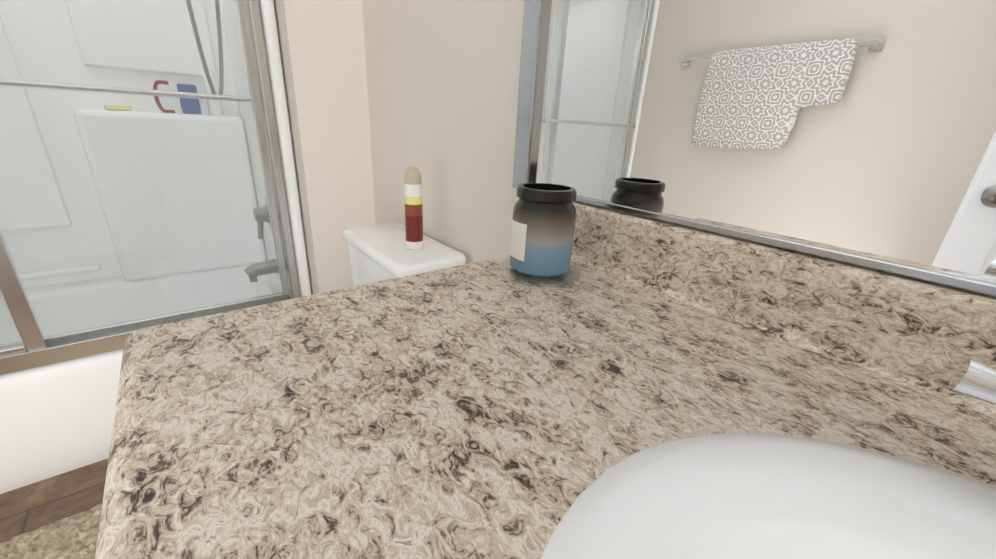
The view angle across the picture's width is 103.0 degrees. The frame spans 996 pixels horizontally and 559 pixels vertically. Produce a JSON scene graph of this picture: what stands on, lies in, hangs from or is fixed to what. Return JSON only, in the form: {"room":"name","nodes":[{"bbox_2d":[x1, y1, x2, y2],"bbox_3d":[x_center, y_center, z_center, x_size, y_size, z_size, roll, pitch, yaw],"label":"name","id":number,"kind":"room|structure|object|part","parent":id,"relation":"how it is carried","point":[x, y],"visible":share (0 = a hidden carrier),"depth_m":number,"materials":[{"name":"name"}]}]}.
{"room":"bathroom","nodes":[
{"label":"bathroom","id":0,"kind":"room"},
{"bbox_2d":[0,459,107,542],"bbox_3d":[-0.738,0.920,0.718,2.030,0.120,3.600,-13,27,-36],"label":"floor","id":1,"kind":"structure","parent":0,"point":[37,505],"depth_m":1.17,"materials":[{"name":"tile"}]},
{"bbox_2d":[0,504,101,558],"bbox_3d":[-0.944,0.772,0.858,0.490,0.028,0.750,-13,27,-36],"label":"rug","id":2,"kind":"object","parent":1,"relation":"on","point":[75,536],"visible":0.31,"depth_m":1.04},
{"bbox_2d":[0,0,311,493],"bbox_3d":[-1.545,-0.483,1.150,1.555,2.092,0.847,-13,27,-36],"label":"shower","id":3,"kind":"object","parent":1,"relation":"on","point":[148,178],"visible":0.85,"depth_m":1.49,"materials":[{"name":"glass"}]},
{"label":"door glass","id":4,"kind":"part","parent":3,"relation":"part of","materials":[{"name":"clear glass"}]},
{"bbox_3d":[-1.608,0.266,0.911,0.707,0.034,0.022,-13,27,-36],"label":"door","id":5,"kind":"part","parent":3,"relation":"part of","materials":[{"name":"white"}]},
{"bbox_3d":[-1.278,-0.466,0.874,0.039,1.456,0.022,-13,27,-36],"label":"door","id":6,"kind":"part","parent":3,"relation":"part of","materials":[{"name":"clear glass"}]},
{"label":"door glass","id":7,"kind":"part","parent":3,"relation":"part of","materials":[{"name":"clear glass"}]},
{"bbox_3d":[-1.126,0.137,1.310,0.749,0.034,0.022,-13,27,-36],"label":"door","id":8,"kind":"part","parent":3,"relation":"part of","materials":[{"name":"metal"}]},
{"bbox_3d":[-0.785,-0.597,1.282,0.026,1.456,0.022,-13,27,-36],"label":"door","id":9,"kind":"part","parent":3,"relation":"part of","materials":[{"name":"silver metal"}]},
{"bbox_2d":[342,223,465,286],"bbox_3d":[-0.499,0.302,1.097,0.717,0.780,0.422,-13,27,-36],"label":"toilet","id":10,"kind":"object","parent":1,"relation":"on","point":[379,252],"visible":0.1,"depth_m":1.05,"materials":[{"name":"white ceramic"}]},
{"bbox_2d":[404,166,422,249],"bbox_3d":[-0.215,-0.181,1.012,0.045,0.208,0.045,-13,27,-36],"label":"air freshener","id":11,"kind":"object","parent":10,"relation":"on","point":[413,207],"visible":1,"depth_m":0.99,"materials":[{"name":"red plastic"}]},
{"bbox_2d":[95,201,995,558],"bbox_3d":[0.221,0.531,0.271,0.664,1.027,1.255,-13,27,-36],"label":"bathroom vanity","id":12,"kind":"object","parent":1,"relation":"on","point":[641,387],"visible":0.98,"depth_m":0.32,"materials":[{"name":"beige stone"}]},
{"bbox_2d":[498,183,580,286],"bbox_3d":[0.070,-0.075,0.618,0.134,0.136,0.134,-13,27,-36],"label":"jar","id":13,"kind":"object","parent":12,"relation":"on","point":[543,227],"visible":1,"depth_m":0.58,"materials":[{"name":"blue glass"}]},
{"bbox_2d":[274,0,375,294],"bbox_3d":[-0.765,-0.873,1.605,0.350,2.570,0.920,-13,27,-36],"label":"wall","id":14,"kind":"structure","parent":0,"point":[322,49],"depth_m":1.31,"materials":[{"name":"beige paint"}]},
{"bbox_2d":[362,0,523,263],"bbox_3d":[0.403,-0.346,0.422,0.120,2.570,2.560,-13,27,-36],"label":"wall","id":15,"kind":"structure","parent":0,"point":[443,82],"depth_m":1.00,"materials":[{"name":"beige paint"}]},
{"bbox_2d":[512,0,995,296],"bbox_3d":[0.483,-0.528,0.133,0.024,1.174,1.340,-13,27,-36],"label":"mirror","id":16,"kind":"object","parent":15,"relation":"attached to","point":[862,133],"visible":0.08,"depth_m":0.45,"materials":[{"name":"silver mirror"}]}
]}

